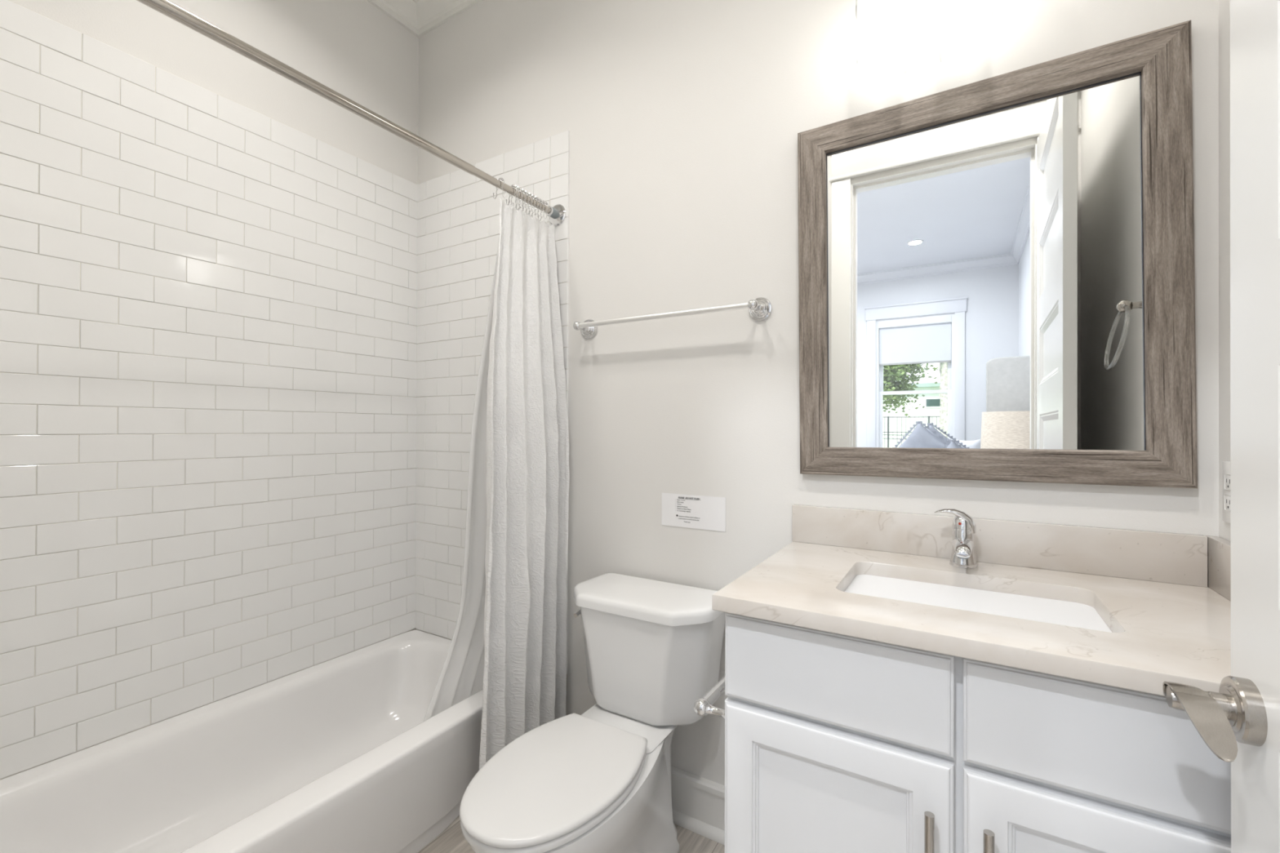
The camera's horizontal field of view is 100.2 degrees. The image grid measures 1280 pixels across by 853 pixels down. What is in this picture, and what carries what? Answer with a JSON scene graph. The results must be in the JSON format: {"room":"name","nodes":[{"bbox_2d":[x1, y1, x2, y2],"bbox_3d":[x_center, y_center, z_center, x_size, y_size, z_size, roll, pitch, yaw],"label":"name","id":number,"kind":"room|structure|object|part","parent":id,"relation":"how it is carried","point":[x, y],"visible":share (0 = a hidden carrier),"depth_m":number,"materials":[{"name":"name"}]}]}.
{"room":"bathroom","nodes":[
{"label":"bathroom","id":0,"kind":"room"},
{"bbox_2d":[0,0,418,779],"bbox_3d":[-1.440,-0.304,1.698,0.131,3.050,1.600,0,0,31],"label":"wall","id":1,"kind":"structure","parent":0,"point":[208,260],"depth_m":1.66,"materials":[{"name":"tile"}]},
{"bbox_2d":[417,815,724,852],"bbox_3d":[-0.299,1.272,1.072,2.734,0.100,1.720,0,0,31],"label":"floor","id":2,"kind":"structure","parent":0,"point":[451,840],"depth_m":1.57,"materials":[{"name":"beige tile"}]},
{"bbox_2d":[0,629,483,852],"bbox_3d":[-1.035,1.051,1.514,0.759,0.341,1.462,0,0,31],"label":"bathtub","id":3,"kind":"object","parent":2,"relation":"on","point":[340,754],"visible":0.8,"depth_m":1.54,"materials":[{"name":"ceramic"}]},
{"bbox_2d":[459,573,725,852],"bbox_3d":[-0.122,0.856,1.366,0.469,0.737,0.766,0,0,31],"label":"toilet","id":4,"kind":"object","parent":2,"relation":"on","point":[598,780],"visible":0.97,"depth_m":1.40,"materials":[{"name":"ceramic"}]},
{"bbox_3d":[-0.200,0.797,1.230,0.338,0.018,0.452,0,0,31],"label":"seat","id":5,"kind":"part","parent":4,"relation":"part of","materials":[{"name":"plastic"}]},
{"bbox_3d":[-0.200,0.818,1.230,0.336,0.019,0.448,0,0,31],"label":"seat","id":6,"kind":"part","parent":4,"relation":"part of","materials":[{"name":"plastic"}]},
{"bbox_3d":[-0.143,1.026,1.325,0.340,0.395,0.648,0,0,31],"label":"bowl","id":7,"kind":"part","parent":4,"relation":"part of","materials":[{"name":"ceramic"}]},
{"bbox_3d":[-0.185,0.583,1.682,0.035,0.024,0.042,0,0,20],"label":"flush lever","id":8,"kind":"part","parent":4,"relation":"part of","materials":[{"name":"silver metal"}]},
{"bbox_3d":[0.014,0.506,1.586,0.463,0.036,0.253,0,0,31],"label":"tank lid","id":9,"kind":"part","parent":4,"relation":"part of","materials":[{"name":"ceramic"}]},
{"bbox_3d":[0.013,0.672,1.584,0.447,0.302,0.231,0,0,31],"label":"tank","id":10,"kind":"part","parent":4,"relation":"part of","materials":[{"name":"ceramic"}]},
{"bbox_2d":[724,574,1231,852],"bbox_3d":[0.645,0.786,1.030,0.829,0.878,0.582,0,0,31],"label":"vanity cabinet","id":11,"kind":"object","parent":2,"relation":"on","point":[835,743],"visible":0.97,"depth_m":0.85,"materials":[{"name":"paint"}]},
{"bbox_2d":[693,673,724,719],"bbox_3d":[0.188,0.572,1.149,0.080,0.034,0.197,0,0,31],"label":"toilet paper holder","id":12,"kind":"object","parent":11,"relation":"attached to","point":[703,706],"visible":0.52,"depth_m":1.09,"materials":[{"name":"silver metal"}]},
{"bbox_3d":[0.146,0.572,1.079,0.080,0.034,0.034,0,0,31],"label":"holder post","id":13,"kind":"part","parent":12,"relation":"part of","materials":[{"name":"silver metal"}]},
{"bbox_3d":[0.329,0.438,0.937,0.380,0.159,0.020,0,0,31],"label":"drawer","id":14,"kind":"part","parent":11,"relation":"part of","materials":[{"name":"paint"}]},
{"bbox_3d":[0.328,0.809,0.936,0.382,0.560,0.020,0,0,31],"label":"door","id":15,"kind":"part","parent":11,"relation":"part of","materials":[{"name":"paint"}]},
{"bbox_3d":[0.449,0.675,0.830,0.014,0.160,0.037,0,0,31],"label":"door handle","id":16,"kind":"part","parent":11,"relation":"part of","materials":[{"name":"silver metal"}]},
{"bbox_2d":[711,504,1231,696],"bbox_3d":[0.644,0.282,1.038,0.842,0.130,0.575,0,0,31],"label":"countertop","id":17,"kind":"structure","parent":11,"relation":"on","point":[1164,598],"depth_m":1.03,"materials":[{"name":"beige stone"}]},
{"bbox_2d":[934,508,977,568],"bbox_3d":[0.704,0.253,1.195,0.085,0.129,0.139,0,0,31],"label":"faucet","id":18,"kind":"object","parent":17,"relation":"on","point":[964,527],"visible":1,"depth_m":1.20,"materials":[{"name":"silver metal"}]},
{"bbox_3d":[0.725,0.215,1.233,0.083,0.052,0.038,0,0,31],"label":"lever arm","id":19,"kind":"part","parent":18,"relation":"part of","materials":[{"name":"silver metal"}]},
{"bbox_3d":[0.740,0.221,1.226,0.044,0.043,0.048,0,0,31],"label":"lever","id":20,"kind":"part","parent":18,"relation":"part of","materials":[{"name":"silver metal"}]},
{"bbox_3d":[0.711,0.266,1.179,0.043,0.036,0.119,0,0,31],"label":"spout","id":21,"kind":"part","parent":18,"relation":"part of","materials":[{"name":"silver metal"}]},
{"bbox_3d":[0.515,0.673,0.791,0.014,0.160,0.037,0,0,31],"label":"door handle","id":22,"kind":"part","parent":11,"relation":"part of","materials":[{"name":"silver metal"}]},
{"bbox_3d":[0.671,0.438,0.732,0.394,0.159,0.020,0,0,31],"label":"drawer","id":23,"kind":"part","parent":11,"relation":"part of","materials":[{"name":"paint"}]},
{"bbox_3d":[0.670,0.809,0.730,0.394,0.560,0.020,0,0,31],"label":"door","id":24,"kind":"part","parent":11,"relation":"part of","materials":[{"name":"paint"}]},
{"bbox_2d":[415,0,1218,785],"bbox_3d":[0.116,-0.298,1.760,2.734,3.050,0.131,0,0,31],"label":"wall","id":25,"kind":"structure","parent":0,"point":[664,132],"depth_m":1.69,"materials":[{"name":"paint"}]},
{"bbox_2d":[136,0,565,226],"bbox_3d":[-0.676,-0.768,1.310,0.077,0.077,1.464,0,0,31],"label":"shower rod","id":26,"kind":"object","parent":25,"relation":"attached to","point":[557,212],"visible":0.91,"depth_m":1.22,"materials":[{"name":"silver metal"}]},
{"bbox_2d":[493,177,506,199],"bbox_3d":[-0.444,-0.754,1.695,0.048,0.068,0.011,0,0,22],"label":"curtain ring","id":27,"kind":"object","parent":26,"relation":"hanging from","point":[500,178],"visible":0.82,"depth_m":1.69,"materials":[{"name":"silver metal"}]},
{"bbox_2d":[505,184,519,205],"bbox_3d":[-0.415,-0.754,1.743,0.048,0.068,0.011,0,0,22],"label":"curtain ring","id":28,"kind":"object","parent":26,"relation":"hanging from","point":[512,185],"visible":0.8,"depth_m":1.74,"materials":[{"name":"silver metal"}]},
{"bbox_2d":[507,186,521,205],"bbox_3d":[-0.410,-0.754,1.752,0.048,0.068,0.011,0,0,22],"label":"curtain ring","id":29,"kind":"object","parent":26,"relation":"hanging from","point":[517,188],"visible":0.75,"depth_m":1.75,"materials":[{"name":"silver metal"}]},
{"bbox_2d":[512,188,525,208],"bbox_3d":[-0.399,-0.754,1.770,0.048,0.068,0.011,0,0,22],"label":"curtain ring","id":30,"kind":"object","parent":26,"relation":"hanging from","point":[521,189],"visible":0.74,"depth_m":1.77,"materials":[{"name":"silver metal"}]},
{"bbox_2d":[515,190,528,210],"bbox_3d":[-0.391,-0.754,1.783,0.048,0.068,0.011,0,0,22],"label":"curtain ring","id":31,"kind":"object","parent":26,"relation":"hanging from","point":[524,191],"visible":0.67,"depth_m":1.78,"materials":[{"name":"silver metal"}]},
{"bbox_2d":[479,198,569,769],"bbox_3d":[-0.378,0.210,1.735,0.103,1.860,0.388,0,0,31],"label":"shower curtain","id":32,"kind":"object","parent":26,"relation":"hanging from","point":[528,477],"visible":0.91,"depth_m":1.75,"materials":[{"name":"white fabric"}]},
{"bbox_2d":[520,191,533,211],"bbox_3d":[-0.382,-0.754,1.798,0.048,0.068,0.011,0,0,22],"label":"curtain ring","id":33,"kind":"object","parent":26,"relation":"hanging from","point":[527,193],"visible":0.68,"depth_m":1.79,"materials":[{"name":"silver metal"}]},
{"bbox_2d":[522,193,535,213],"bbox_3d":[-0.375,-0.754,1.810,0.048,0.068,0.011,0,0,22],"label":"curtain ring","id":34,"kind":"object","parent":26,"relation":"hanging from","point":[531,195],"visible":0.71,"depth_m":1.80,"materials":[{"name":"silver metal"}]},
{"bbox_2d":[526,195,538,214],"bbox_3d":[-0.367,-0.754,1.824,0.048,0.068,0.011,0,0,22],"label":"curtain ring","id":35,"kind":"object","parent":26,"relation":"hanging from","point":[534,196],"visible":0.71,"depth_m":1.82,"materials":[{"name":"silver metal"}]},
{"bbox_2d":[423,236,499,720],"bbox_3d":[-0.523,0.184,1.794,0.215,1.800,0.430,0,0,31],"label":"liner","id":36,"kind":"object","parent":35,"relation":"hanging from","point":[461,675],"visible":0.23,"depth_m":1.76,"materials":[{"name":"plastic"}]},
{"bbox_2d":[528,196,542,216],"bbox_3d":[-0.359,-0.754,1.837,0.048,0.068,0.011,0,0,22],"label":"curtain ring","id":37,"kind":"object","parent":26,"relation":"hanging from","point":[537,198],"visible":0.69,"depth_m":1.83,"materials":[{"name":"silver metal"}]},
{"bbox_2d":[531,198,544,217],"bbox_3d":[-0.352,-0.753,1.849,0.048,0.068,0.011,0,0,22],"label":"curtain ring","id":38,"kind":"object","parent":26,"relation":"hanging from","point":[540,200],"visible":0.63,"depth_m":1.84,"materials":[{"name":"silver metal"}]},
{"bbox_2d":[535,200,547,218],"bbox_3d":[-0.344,-0.753,1.862,0.048,0.068,0.011,0,0,22],"label":"curtain ring","id":39,"kind":"object","parent":26,"relation":"hanging from","point":[543,201],"visible":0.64,"depth_m":1.85,"materials":[{"name":"silver metal"}]},
{"bbox_2d":[537,201,550,221],"bbox_3d":[-0.336,-0.753,1.875,0.048,0.068,0.011,0,0,22],"label":"curtain ring","id":40,"kind":"object","parent":26,"relation":"hanging from","point":[545,202],"visible":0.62,"depth_m":1.87,"materials":[{"name":"silver metal"}]},
{"bbox_2d":[367,0,483,37],"bbox_3d":[-0.287,-1.773,1.087,2.494,0.110,1.475,0,0,31],"label":"trim","id":41,"kind":"structure","parent":25,"relation":"attached to","point":[420,17],"depth_m":2.26,"materials":[{"name":"paint"}]},
{"bbox_2d":[573,297,772,338],"bbox_3d":[0.065,-0.340,1.678,0.684,0.069,0.082,0,0,31],"label":"towel bar","id":42,"kind":"object","parent":25,"relation":"attached to","point":[760,308],"visible":1,"depth_m":1.59,"materials":[{"name":"silver metal"}]},
{"bbox_2d":[662,493,725,532],"bbox_3d":[0.163,0.264,1.662,0.218,0.103,0.001,0,0,31],"label":"paper notice","id":43,"kind":"object","parent":25,"relation":"attached to","point":[689,511],"visible":1,"depth_m":1.66,"materials":[{"name":"white paper"}]},
{"bbox_2d":[671,765,724,845],"bbox_3d":[0.057,1.151,1.702,0.874,0.150,0.034,0,0,31],"label":"baseboard","id":44,"kind":"structure","parent":25,"relation":"attached to","point":[698,802],"depth_m":1.63,"materials":[{"name":"paint"}]},
{"bbox_2d":[854,0,995,86],"bbox_3d":[0.669,-1.040,1.267,0.279,0.368,0.171,0,0,31],"label":"vanity light","id":45,"kind":"object","parent":25,"relation":"attached to","point":[878,33],"visible":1,"depth_m":1.24,"materials":[{"name":"white glass"}]},
{"bbox_3d":[0.577,-0.960,1.283,0.104,0.208,0.104,0,0,31],"label":"lamp shade","id":46,"kind":"part","parent":45,"relation":"part of","materials":[{"name":"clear glass"}]},
{"bbox_3d":[0.577,-0.995,1.283,0.091,0.158,0.091,0,0,31],"label":"lamp shade","id":47,"kind":"part","parent":45,"relation":"part of","materials":[{"name":"white glass"}]},
{"bbox_3d":[0.727,-0.995,1.193,0.091,0.158,0.091,0,0,31],"label":"lamp shade","id":48,"kind":"part","parent":45,"relation":"part of","materials":[{"name":"white glass"}]},
{"bbox_3d":[0.727,-0.960,1.193,0.104,0.208,0.104,0,0,31],"label":"lamp shade","id":49,"kind":"part","parent":45,"relation":"part of","materials":[{"name":"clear glass"}]},
{"bbox_2d":[797,19,1197,488],"bbox_3d":[0.777,-0.344,1.280,0.784,0.941,0.030,-1,-1,31],"label":"wall mirror","id":50,"kind":"object","parent":25,"relation":"attached to","point":[997,277],"visible":1,"depth_m":1.23,"materials":[{"name":"brown wood"}]},
{"bbox_3d":[0.473,-0.341,1.463,0.074,0.941,0.030,-1,-1,31],"label":"frame rail","id":51,"kind":"part","parent":50,"relation":"part of","materials":[{"name":"brown wood"}]},
{"bbox_3d":[0.776,-0.777,1.284,0.784,0.074,0.030,-1,-1,31],"label":"frame rail","id":52,"kind":"part","parent":50,"relation":"part of","materials":[{"name":"brown wood"}]},
{"bbox_3d":[0.779,0.090,1.276,0.784,0.074,0.030,-1,-1,31],"label":"frame rail","id":53,"kind":"part","parent":50,"relation":"part of","materials":[{"name":"brown wood"}]},
{"bbox_3d":[1.081,-0.347,1.097,0.074,0.941,0.030,-1,-1,31],"label":"frame rail","id":54,"kind":"part","parent":50,"relation":"part of","materials":[{"name":"brown wood"}]},
{"bbox_2d":[791,504,1207,586],"bbox_3d":[0.778,0.269,1.281,0.822,0.100,0.020,0,0,31],"label":"backsplash","id":55,"kind":"structure","parent":25,"relation":"attached to","point":[1178,558],"depth_m":1.21,"materials":[{"name":"beige stone"}]},
{"bbox_2d":[1218,0,1231,542],"bbox_3d":[0.828,-0.302,0.407,0.120,3.050,1.475,0,0,31],"label":"wall","id":56,"kind":"structure","parent":0,"point":[1224,532],"depth_m":1.05,"materials":[{"name":"paint"}]},
{"bbox_2d":[1222,461,1230,523],"bbox_3d":[1.114,0.125,1.010,0.008,0.117,0.072,0,0,31],"label":"wall outlet","id":57,"kind":"object","parent":56,"relation":"attached to","point":[1225,464],"visible":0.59,"depth_m":1.02,"materials":[{"name":"plastic"}]},
{"bbox_2d":[1224,474,1230,490],"bbox_3d":[1.113,0.105,1.011,0.003,0.029,0.033,0,0,31],"label":"receptacle","id":58,"kind":"object","parent":57,"relation":"attached to","point":[1227,477],"depth_m":1.01,"materials":[{"name":"plastic"}]},
{"bbox_2d":[1224,494,1230,511],"bbox_3d":[1.112,0.144,1.011,0.003,0.029,0.033,0,0,31],"label":"receptacle","id":59,"kind":"object","parent":57,"relation":"attached to","point":[1227,497],"depth_m":1.01,"materials":[{"name":"plastic"}]},
{"bbox_3d":[-0.705,-0.307,0.395,2.734,3.050,0.125,0,0,31],"label":"wall","id":60,"kind":"structure","parent":0,"visible":0},
{"bbox_2d":[1162,0,1279,852],"bbox_3d":[0.488,-0.022,0.257,0.169,2.472,0.841,0,0,31],"label":"door","id":61,"kind":"structure","parent":60,"relation":"in","point":[1239,723],"depth_m":0.57,"materials":[{"name":"paint"}]},
{"bbox_3d":[0.608,0.314,0.577,0.032,0.041,0.099,0,0,18],"label":"lever blade","id":62,"kind":"part","parent":61,"relation":"part of","materials":[{"name":"silver metal"}]},
{"bbox_3d":[0.656,0.309,0.585,0.019,0.067,0.067,0,0,31],"label":"lever handle","id":63,"kind":"part","parent":61,"relation":"part of","materials":[{"name":"silver metal"}]},
{"bbox_3d":[0.497,-0.022,0.257,0.035,2.472,0.830,0,0,30],"label":"panel","id":64,"kind":"part","parent":61,"relation":"part of","materials":[{"name":"paint"}]}
]}

